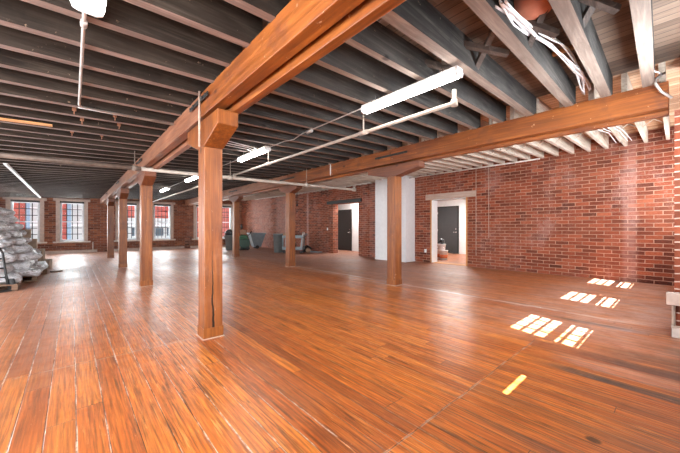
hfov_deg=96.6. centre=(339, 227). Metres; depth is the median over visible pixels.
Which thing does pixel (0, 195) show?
joist
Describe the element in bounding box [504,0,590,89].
loose cable
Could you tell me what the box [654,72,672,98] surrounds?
conduit
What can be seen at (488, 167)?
conduit
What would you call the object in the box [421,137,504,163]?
joist
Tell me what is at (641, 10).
joist
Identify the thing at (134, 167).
sprinkler
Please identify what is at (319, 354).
floor
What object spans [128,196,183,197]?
joist
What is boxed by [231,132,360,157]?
joist
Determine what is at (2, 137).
joist
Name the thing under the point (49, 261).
cardboard box
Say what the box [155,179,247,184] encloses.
joist
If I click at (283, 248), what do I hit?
shelf
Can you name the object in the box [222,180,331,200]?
branch
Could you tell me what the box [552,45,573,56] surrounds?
batten
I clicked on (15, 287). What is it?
wooden pallet
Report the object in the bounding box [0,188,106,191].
joist
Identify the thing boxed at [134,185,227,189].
joist
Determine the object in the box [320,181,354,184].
joist
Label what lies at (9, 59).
joist
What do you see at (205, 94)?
strap
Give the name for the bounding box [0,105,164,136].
joist
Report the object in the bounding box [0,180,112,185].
joist
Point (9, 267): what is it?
plastic bag
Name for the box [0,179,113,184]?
joist
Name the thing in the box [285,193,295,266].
timber post
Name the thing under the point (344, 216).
door
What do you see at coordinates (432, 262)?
trim
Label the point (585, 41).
joist
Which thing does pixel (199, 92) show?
conduit
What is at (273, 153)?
joist
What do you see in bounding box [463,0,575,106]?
joist
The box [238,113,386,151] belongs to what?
joist
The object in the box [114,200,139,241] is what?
window
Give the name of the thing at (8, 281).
hand truck
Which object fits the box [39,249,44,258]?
cardboard box
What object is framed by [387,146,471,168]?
joist
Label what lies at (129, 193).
joist
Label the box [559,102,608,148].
joist
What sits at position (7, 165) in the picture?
strip light
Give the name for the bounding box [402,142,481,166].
joist
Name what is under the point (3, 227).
plastic bag
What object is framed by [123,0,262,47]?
joist
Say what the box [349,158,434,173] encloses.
joist
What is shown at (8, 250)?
plastic bag
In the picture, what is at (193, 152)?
joist
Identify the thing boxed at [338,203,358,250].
wall
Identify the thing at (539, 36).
loose cable
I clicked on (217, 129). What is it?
block
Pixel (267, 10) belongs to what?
joist
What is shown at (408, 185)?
wall
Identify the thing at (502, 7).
loose cable
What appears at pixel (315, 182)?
joist
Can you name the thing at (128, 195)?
joist
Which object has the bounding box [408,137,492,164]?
joist
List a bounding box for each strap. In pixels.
[189,91,207,111]
[375,151,406,159]
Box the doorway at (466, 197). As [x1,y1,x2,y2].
[430,197,466,265]
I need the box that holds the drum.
[514,0,551,19]
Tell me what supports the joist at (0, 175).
attached to the ceiling
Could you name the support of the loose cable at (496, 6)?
on the cross bridging at (538, 25)
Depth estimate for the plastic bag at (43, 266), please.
7.58 m
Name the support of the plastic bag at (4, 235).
on the plastic bag at (8, 242)
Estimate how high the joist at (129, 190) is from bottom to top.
0.460 m
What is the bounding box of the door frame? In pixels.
[432,197,465,261]
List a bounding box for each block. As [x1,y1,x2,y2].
[106,198,114,205]
[117,188,128,198]
[137,171,156,185]
[187,108,237,149]
[229,195,242,201]
[279,185,301,192]
[368,160,424,177]
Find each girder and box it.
[100,192,111,204]
[107,180,124,197]
[119,158,140,188]
[140,98,204,168]
[185,188,236,205]
[201,0,405,117]
[233,175,289,195]
[287,149,395,183]
[391,81,668,164]
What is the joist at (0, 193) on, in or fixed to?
attached to the ceiling
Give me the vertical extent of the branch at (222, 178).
0.040 m
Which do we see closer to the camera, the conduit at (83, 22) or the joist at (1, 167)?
the conduit at (83, 22)
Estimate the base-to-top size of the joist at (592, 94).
0.472 m
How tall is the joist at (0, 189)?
0.469 m
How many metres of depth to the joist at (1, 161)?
6.92 m
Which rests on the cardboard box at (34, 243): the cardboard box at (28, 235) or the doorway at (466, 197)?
the cardboard box at (28, 235)
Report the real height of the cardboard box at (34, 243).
0.290 m
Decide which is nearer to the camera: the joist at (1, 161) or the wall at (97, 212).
the joist at (1, 161)
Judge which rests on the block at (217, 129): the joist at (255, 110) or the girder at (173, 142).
the girder at (173, 142)
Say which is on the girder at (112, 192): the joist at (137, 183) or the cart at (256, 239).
the joist at (137, 183)
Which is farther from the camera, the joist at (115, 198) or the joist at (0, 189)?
the joist at (115, 198)
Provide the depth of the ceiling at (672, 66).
4.43 m
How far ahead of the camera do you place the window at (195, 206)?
18.28 m
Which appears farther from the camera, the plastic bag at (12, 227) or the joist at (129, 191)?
the joist at (129, 191)
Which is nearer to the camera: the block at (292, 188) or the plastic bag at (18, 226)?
the plastic bag at (18, 226)
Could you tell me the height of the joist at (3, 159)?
0.469 m
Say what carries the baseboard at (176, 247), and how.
attached to the wall at (97, 212)
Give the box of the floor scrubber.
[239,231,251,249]
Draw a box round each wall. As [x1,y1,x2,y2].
[0,197,241,251]
[242,126,673,285]
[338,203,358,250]
[375,175,414,260]
[437,199,465,253]
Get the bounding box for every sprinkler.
[0,151,140,170]
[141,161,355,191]
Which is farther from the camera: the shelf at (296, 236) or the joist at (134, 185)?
the shelf at (296, 236)
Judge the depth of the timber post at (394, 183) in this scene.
6.34 m
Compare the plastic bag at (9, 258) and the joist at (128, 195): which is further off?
the joist at (128, 195)
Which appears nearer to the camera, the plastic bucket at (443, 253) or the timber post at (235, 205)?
the plastic bucket at (443, 253)
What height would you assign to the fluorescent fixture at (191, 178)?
0.158 m
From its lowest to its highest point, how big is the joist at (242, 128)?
0.460 m
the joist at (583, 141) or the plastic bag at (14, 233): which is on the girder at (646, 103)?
the joist at (583, 141)
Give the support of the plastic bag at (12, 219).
on the plastic bag at (12, 227)
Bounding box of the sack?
[225,229,231,234]
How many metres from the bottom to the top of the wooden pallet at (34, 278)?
0.120 m
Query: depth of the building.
20.25 m
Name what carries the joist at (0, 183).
attached to the ceiling
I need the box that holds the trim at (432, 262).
[432,262,465,265]
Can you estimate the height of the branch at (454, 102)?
0.360 m
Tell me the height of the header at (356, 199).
0.150 m
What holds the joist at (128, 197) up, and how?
on the girder at (103, 198)
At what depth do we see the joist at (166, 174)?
8.77 m
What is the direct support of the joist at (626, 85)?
on the girder at (646, 103)
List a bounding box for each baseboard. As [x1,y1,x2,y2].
[45,245,225,253]
[375,258,414,261]
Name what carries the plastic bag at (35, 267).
on the wooden pallet at (34, 278)
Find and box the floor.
[0,246,679,452]
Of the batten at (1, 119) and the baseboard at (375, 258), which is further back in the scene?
the baseboard at (375, 258)
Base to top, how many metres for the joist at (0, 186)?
0.469 m
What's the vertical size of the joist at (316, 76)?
0.460 m
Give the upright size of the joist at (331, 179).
0.472 m
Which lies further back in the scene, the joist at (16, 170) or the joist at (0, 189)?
the joist at (0, 189)
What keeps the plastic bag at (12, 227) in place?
on the plastic bag at (14, 233)
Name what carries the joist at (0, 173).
attached to the ceiling
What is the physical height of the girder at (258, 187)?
0.338 m
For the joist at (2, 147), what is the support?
attached to the ceiling
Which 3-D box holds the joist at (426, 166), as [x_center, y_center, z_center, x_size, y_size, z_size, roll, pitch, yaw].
[2.120,-1.881,8.524,4.230,0.472,0.057,0,0,-42]
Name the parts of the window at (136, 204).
head casing, frame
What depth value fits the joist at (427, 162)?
8.80 m
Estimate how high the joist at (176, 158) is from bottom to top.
0.460 m
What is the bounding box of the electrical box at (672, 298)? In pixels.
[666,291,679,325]
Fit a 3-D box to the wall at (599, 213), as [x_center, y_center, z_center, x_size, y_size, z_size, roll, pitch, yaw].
[0.606,-0.525,13.126,1.300,3.450,20.160,0,0,-41]
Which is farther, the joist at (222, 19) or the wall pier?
the wall pier
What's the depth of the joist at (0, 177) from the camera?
8.90 m
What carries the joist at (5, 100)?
attached to the ceiling
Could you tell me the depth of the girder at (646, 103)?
4.25 m
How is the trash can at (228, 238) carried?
on the floor
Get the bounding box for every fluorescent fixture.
[70,0,106,17]
[160,186,170,191]
[185,176,197,181]
[237,146,270,161]
[361,65,462,114]
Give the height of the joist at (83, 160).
0.469 m
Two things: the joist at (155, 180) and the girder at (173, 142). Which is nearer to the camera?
the girder at (173, 142)
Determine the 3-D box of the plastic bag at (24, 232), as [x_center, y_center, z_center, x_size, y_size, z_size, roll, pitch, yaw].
[-8.580,0.150,7.705,0.872,0.258,0.622,0,0,-45]
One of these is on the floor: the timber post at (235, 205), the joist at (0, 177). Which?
the timber post at (235, 205)
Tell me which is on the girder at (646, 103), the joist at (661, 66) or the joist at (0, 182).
the joist at (661, 66)
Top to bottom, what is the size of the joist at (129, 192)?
0.460 m
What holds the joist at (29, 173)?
attached to the ceiling
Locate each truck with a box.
[0,248,15,292]
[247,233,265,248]
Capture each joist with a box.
[0,0,224,82]
[0,25,210,95]
[0,48,197,106]
[0,67,187,115]
[0,82,178,122]
[0,95,170,130]
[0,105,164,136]
[0,114,158,141]
[0,122,153,146]
[0,129,148,150]
[0,135,145,154]
[0,140,141,157]
[0,145,138,160]
[0,149,135,164]
[0,158,114,168]
[0,160,126,171]
[0,163,124,173]
[0,166,122,175]
[0,168,121,176]
[0,171,120,178]
[0,173,118,180]
[0,175,116,181]
[0,177,115,183]
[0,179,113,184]
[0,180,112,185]
[0,182,111,186]
[0,183,110,187]
[0,185,109,188]
[0,186,108,189]
[0,187,107,190]
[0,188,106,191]
[0,189,105,192]
[0,190,104,193]
[0,191,103,194]
[0,192,98,194]
[0,193,102,195]
[0,194,101,196]
[0,195,88,196]
[0,196,99,198]
[16,196,100,197]
[21,0,241,66]
[83,160,132,164]
[115,198,186,199]
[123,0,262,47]
[128,195,193,196]
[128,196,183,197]
[128,197,191,198]
[129,189,197,191]
[129,190,197,192]
[129,191,197,193]
[129,192,197,194]
[129,193,197,195]
[129,194,197,196]
[130,188,197,190]
[131,186,223,190]
[132,192,190,193]
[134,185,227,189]
[136,184,231,188]
[137,183,235,187]
[154,182,239,186]
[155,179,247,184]
[155,180,243,185]
[156,177,251,183]
[157,173,243,180]
[157,175,255,182]
[159,168,275,178]
[161,166,280,177]
[164,163,288,175]
[168,160,295,173]
[173,157,302,171]
[177,153,310,169]
[183,149,319,167]
[189,147,328,165]
[224,0,288,22]
[224,144,338,163]
[228,138,348,160]
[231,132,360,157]
[235,123,373,154]
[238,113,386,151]
[241,104,401,147]
[255,93,418,143]
[267,21,480,129]
[271,79,436,139]
[291,63,457,134]
[296,172,374,180]
[303,170,381,179]
[310,183,350,186]
[311,168,386,178]
[315,182,355,185]
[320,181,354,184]
[326,180,366,184]
[331,179,371,183]
[335,178,374,182]
[339,161,426,174]
[345,21,505,122]
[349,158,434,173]
[353,154,443,172]
[363,155,452,171]
[374,151,461,169]
[381,0,535,116]
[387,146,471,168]
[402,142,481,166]
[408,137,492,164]
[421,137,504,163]
[437,130,516,161]
[458,123,529,159]
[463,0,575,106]
[470,120,543,158]
[489,118,558,155]
[510,106,573,153]
[536,97,590,151]
[548,0,612,97]
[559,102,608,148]
[588,82,627,145]
[621,72,647,142]
[629,0,654,87]
[658,62,669,139]
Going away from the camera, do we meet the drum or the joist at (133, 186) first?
the drum
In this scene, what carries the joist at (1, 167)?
attached to the ceiling
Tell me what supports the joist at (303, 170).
on the girder at (360, 165)
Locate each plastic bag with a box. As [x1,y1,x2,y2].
[0,207,14,214]
[0,208,9,216]
[0,216,8,223]
[0,222,9,230]
[0,231,10,240]
[0,237,16,247]
[0,247,13,253]
[0,253,17,262]
[0,263,13,272]
[0,272,22,283]
[6,230,21,237]
[8,215,18,223]
[8,223,15,229]
[10,223,23,229]
[10,244,32,252]
[10,261,29,269]
[11,268,40,276]
[13,237,25,244]
[16,252,42,260]
[19,230,26,236]
[21,237,31,242]
[30,266,42,271]
[32,262,47,269]
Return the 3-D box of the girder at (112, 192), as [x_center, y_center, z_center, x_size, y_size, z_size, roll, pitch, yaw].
[-7.902,-1.316,10.700,0.230,0.303,3.894,0,0,-41]
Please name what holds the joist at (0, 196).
attached to the ceiling
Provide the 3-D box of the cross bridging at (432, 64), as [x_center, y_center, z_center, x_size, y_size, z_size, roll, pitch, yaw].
[1.055,-1.667,3.169,0.465,0.213,0.377,0,0,-41]
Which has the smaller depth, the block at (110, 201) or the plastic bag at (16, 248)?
the plastic bag at (16, 248)
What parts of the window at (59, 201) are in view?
head casing, sill, frame, sash, sash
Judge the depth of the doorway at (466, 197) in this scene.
10.46 m
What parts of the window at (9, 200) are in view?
head casing, frame, sash, sash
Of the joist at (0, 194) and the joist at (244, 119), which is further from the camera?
the joist at (0, 194)
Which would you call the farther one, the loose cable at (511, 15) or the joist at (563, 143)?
the joist at (563, 143)
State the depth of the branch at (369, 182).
14.00 m
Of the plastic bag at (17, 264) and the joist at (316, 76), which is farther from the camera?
the plastic bag at (17, 264)
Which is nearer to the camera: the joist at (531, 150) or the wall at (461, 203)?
the joist at (531, 150)
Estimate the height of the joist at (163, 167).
0.460 m
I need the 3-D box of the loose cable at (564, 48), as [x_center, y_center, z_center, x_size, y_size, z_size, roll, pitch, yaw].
[2.160,-1.671,2.952,2.752,0.219,0.105,0,0,-40]
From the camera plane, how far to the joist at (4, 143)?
5.51 m
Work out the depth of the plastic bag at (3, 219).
6.71 m
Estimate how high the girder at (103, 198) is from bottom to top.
0.303 m
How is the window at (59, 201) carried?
in the wall at (97, 212)
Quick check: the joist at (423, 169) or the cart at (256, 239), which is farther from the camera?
the cart at (256, 239)
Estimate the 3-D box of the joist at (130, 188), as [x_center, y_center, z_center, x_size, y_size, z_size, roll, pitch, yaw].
[-6.797,-1.695,12.424,3.960,0.460,0.070,0,0,-43]
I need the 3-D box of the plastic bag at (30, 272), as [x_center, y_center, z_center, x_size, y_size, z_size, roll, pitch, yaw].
[-7.066,0.972,6.637,0.880,0.248,0.685,0,0,35]
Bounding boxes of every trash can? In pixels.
[224,235,231,249]
[272,234,282,252]
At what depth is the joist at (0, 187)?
10.90 m
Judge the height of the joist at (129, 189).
0.460 m
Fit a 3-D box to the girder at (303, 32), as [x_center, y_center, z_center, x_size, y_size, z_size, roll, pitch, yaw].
[-0.167,-1.316,1.955,0.230,0.303,3.844,0,0,-41]
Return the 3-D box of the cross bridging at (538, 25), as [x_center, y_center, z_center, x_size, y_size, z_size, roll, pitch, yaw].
[1.620,-1.667,2.531,0.464,0.212,0.324,0,0,-41]
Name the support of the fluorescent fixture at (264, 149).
hanging from the roof
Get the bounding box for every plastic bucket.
[437,242,445,249]
[439,248,447,259]
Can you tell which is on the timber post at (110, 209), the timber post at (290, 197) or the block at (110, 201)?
the block at (110, 201)
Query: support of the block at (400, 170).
on the timber post at (394, 183)
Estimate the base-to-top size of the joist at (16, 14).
0.469 m
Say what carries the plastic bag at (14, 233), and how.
on the plastic bag at (20, 241)
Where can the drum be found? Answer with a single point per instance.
(528, 9)
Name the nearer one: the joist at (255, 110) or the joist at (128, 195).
the joist at (255, 110)
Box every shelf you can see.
[282,235,304,237]
[282,247,304,249]
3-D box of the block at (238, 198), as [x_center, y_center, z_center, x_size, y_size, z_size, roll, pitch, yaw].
[-4.347,-1.195,12.643,0.206,0.230,1.000,0,0,-41]
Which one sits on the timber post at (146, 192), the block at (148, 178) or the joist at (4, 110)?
the block at (148, 178)
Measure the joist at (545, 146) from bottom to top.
0.472 m
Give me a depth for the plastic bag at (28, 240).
7.89 m
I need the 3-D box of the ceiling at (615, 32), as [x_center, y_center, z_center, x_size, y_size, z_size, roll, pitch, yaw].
[-3.992,-1.853,9.252,3.960,0.230,20.450,0,0,-41]
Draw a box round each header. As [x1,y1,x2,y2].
[327,198,361,204]
[425,190,475,199]
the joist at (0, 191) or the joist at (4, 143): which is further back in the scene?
the joist at (0, 191)
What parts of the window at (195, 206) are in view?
casing, frame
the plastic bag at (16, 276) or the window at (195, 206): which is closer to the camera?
the plastic bag at (16, 276)
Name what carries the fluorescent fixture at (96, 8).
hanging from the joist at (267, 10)
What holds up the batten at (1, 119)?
attached to the joist at (58, 126)
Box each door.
[338,209,351,250]
[437,206,458,253]
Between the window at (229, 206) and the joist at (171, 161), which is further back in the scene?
the window at (229, 206)
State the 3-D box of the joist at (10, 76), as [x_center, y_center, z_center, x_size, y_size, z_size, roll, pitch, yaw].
[-3.493,-1.504,2.560,4.160,0.469,0.076,0,0,-43]
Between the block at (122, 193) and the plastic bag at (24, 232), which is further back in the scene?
the block at (122, 193)
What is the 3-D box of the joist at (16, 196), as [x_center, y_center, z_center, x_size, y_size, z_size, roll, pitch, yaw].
[-13.033,-1.508,13.346,4.160,0.469,0.076,0,0,-43]
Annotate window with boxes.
[2,197,46,243]
[53,198,90,242]
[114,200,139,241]
[153,202,175,240]
[192,204,197,239]
[222,204,231,238]
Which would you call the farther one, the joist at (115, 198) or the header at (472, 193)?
the joist at (115, 198)
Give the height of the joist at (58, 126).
0.469 m
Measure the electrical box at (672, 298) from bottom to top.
0.386 m
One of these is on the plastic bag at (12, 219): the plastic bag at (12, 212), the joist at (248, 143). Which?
the plastic bag at (12, 212)
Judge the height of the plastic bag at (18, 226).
0.257 m
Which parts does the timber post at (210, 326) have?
foot plate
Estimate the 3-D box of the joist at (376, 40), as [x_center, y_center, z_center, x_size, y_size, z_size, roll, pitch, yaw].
[1.153,-1.696,3.436,3.960,0.460,0.070,0,0,-43]
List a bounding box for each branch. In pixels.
[153,178,222,201]
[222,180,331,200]
[232,89,457,176]
[255,182,370,199]
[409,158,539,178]
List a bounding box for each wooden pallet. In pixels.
[0,278,22,290]
[22,276,37,281]
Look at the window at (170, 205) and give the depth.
17.36 m
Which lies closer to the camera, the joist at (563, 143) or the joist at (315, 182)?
the joist at (563, 143)
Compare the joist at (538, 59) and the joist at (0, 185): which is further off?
the joist at (0, 185)
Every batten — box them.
[0,117,52,126]
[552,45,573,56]
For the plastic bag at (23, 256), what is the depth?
6.70 m
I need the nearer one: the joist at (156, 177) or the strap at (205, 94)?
the strap at (205, 94)
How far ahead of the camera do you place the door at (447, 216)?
14.48 m
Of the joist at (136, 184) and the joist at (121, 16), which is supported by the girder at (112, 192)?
the joist at (136, 184)
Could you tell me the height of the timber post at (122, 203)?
2.080 m
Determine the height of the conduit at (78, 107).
0.028 m
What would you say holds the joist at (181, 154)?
on the girder at (173, 142)
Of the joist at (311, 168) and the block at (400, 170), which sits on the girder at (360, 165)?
the joist at (311, 168)
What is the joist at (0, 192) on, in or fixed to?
attached to the ceiling
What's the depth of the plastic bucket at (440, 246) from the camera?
11.50 m
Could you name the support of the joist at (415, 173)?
on the girder at (360, 165)
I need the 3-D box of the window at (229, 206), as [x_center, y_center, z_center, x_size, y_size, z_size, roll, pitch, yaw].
[-7.419,-0.412,19.505,1.310,2.244,0.230,0,0,-41]
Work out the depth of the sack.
16.33 m
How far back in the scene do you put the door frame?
10.54 m
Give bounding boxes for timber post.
[107,206,113,257]
[118,199,127,267]
[139,185,153,286]
[196,146,224,340]
[232,202,239,256]
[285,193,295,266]
[386,176,402,285]
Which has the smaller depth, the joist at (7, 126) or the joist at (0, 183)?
the joist at (7, 126)
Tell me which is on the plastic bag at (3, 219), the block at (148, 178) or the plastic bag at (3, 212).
the plastic bag at (3, 212)
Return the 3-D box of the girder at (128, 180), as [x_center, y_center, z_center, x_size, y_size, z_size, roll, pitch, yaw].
[-5.325,-1.316,7.786,0.230,0.303,3.874,0,0,-41]
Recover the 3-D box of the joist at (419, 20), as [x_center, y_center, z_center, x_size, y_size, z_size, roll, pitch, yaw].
[1.418,-1.690,3.136,3.960,0.460,0.100,0,0,-43]
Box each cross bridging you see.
[425,59,451,71]
[464,29,509,69]
[527,9,559,47]
[579,0,621,27]
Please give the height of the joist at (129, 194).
0.460 m
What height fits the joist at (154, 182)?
0.460 m
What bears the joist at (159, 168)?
on the girder at (128, 180)
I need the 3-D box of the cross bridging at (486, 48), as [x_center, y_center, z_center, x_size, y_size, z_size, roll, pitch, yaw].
[1.336,-1.667,2.851,0.466,0.213,0.424,0,0,-41]
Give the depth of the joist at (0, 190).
11.80 m
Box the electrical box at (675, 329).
[671,325,679,338]
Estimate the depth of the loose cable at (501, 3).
2.56 m
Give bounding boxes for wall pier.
[674,109,679,325]
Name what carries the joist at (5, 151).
attached to the ceiling
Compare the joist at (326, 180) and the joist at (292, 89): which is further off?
the joist at (326, 180)
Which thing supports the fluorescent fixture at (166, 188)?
hanging from the joist at (136, 184)
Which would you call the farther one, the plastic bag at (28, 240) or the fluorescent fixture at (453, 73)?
the plastic bag at (28, 240)
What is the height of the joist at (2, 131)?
0.469 m
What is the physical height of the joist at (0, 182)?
0.469 m
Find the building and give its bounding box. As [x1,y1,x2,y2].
[13,202,228,239]
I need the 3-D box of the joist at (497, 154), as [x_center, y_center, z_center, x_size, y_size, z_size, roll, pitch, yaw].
[3.392,-1.877,7.085,4.230,0.472,0.057,0,0,-42]
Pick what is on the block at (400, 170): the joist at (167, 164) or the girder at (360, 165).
the girder at (360, 165)
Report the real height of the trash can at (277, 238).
0.920 m
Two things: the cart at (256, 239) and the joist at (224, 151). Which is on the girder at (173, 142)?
the joist at (224, 151)
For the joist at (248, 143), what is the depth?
6.23 m
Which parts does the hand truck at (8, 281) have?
rail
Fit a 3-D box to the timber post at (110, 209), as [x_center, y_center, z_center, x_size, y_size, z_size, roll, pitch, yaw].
[-9.201,0.160,12.154,0.232,2.080,0.232,0,0,-41]
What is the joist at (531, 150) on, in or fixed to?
on the girder at (646, 103)
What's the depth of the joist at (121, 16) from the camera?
2.30 m
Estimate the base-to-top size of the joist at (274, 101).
0.460 m
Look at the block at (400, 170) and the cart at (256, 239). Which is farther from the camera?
the cart at (256, 239)
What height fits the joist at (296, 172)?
0.472 m
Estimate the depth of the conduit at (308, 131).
4.61 m
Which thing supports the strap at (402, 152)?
attached to the girder at (646, 103)
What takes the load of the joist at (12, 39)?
attached to the ceiling
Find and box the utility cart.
[282,233,306,252]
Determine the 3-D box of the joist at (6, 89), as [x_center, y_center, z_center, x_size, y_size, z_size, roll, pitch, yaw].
[-3.757,-1.506,2.860,4.160,0.469,0.076,0,0,-43]
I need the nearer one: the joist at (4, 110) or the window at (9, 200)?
the joist at (4, 110)
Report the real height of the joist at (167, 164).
0.460 m
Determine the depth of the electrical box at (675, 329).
3.30 m
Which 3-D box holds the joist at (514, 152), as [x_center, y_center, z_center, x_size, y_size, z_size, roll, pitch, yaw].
[3.604,-1.879,6.846,4.230,0.472,0.057,0,0,-42]
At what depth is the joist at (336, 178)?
11.34 m
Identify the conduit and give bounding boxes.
[78,12,173,124]
[78,107,172,125]
[198,91,200,146]
[268,108,360,147]
[488,167,488,237]
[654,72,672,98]
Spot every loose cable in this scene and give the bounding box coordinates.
[495,5,582,93]
[498,0,581,92]
[499,1,583,93]
[500,2,584,94]
[504,0,589,90]
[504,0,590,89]
[539,36,581,82]
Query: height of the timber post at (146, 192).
2.080 m
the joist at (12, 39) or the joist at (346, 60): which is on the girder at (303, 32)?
the joist at (346, 60)
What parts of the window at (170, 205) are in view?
sash, head casing, sill, frame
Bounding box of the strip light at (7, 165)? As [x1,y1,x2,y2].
[3,163,40,197]
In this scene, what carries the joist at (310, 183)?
on the girder at (258, 187)
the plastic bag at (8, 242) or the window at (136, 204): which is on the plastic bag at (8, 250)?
the plastic bag at (8, 242)
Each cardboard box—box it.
[21,229,30,237]
[28,239,37,248]
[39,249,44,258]
[41,259,51,268]
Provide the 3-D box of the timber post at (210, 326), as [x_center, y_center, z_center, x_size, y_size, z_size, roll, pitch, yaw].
[-1.450,0.160,3.390,0.232,2.080,0.232,0,0,-41]
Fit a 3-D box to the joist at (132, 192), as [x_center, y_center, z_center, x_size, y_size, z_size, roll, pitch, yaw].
[-7.857,-1.696,13.623,3.960,0.460,0.070,0,0,-43]
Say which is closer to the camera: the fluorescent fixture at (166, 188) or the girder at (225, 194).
the fluorescent fixture at (166, 188)
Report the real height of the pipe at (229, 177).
0.547 m
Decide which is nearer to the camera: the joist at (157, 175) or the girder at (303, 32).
the girder at (303, 32)
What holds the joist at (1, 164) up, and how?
attached to the ceiling
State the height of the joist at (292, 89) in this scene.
0.460 m
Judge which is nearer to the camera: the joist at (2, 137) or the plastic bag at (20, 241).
the joist at (2, 137)
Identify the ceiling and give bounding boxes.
[225,0,679,105]
[481,58,679,139]
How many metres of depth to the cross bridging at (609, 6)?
2.23 m

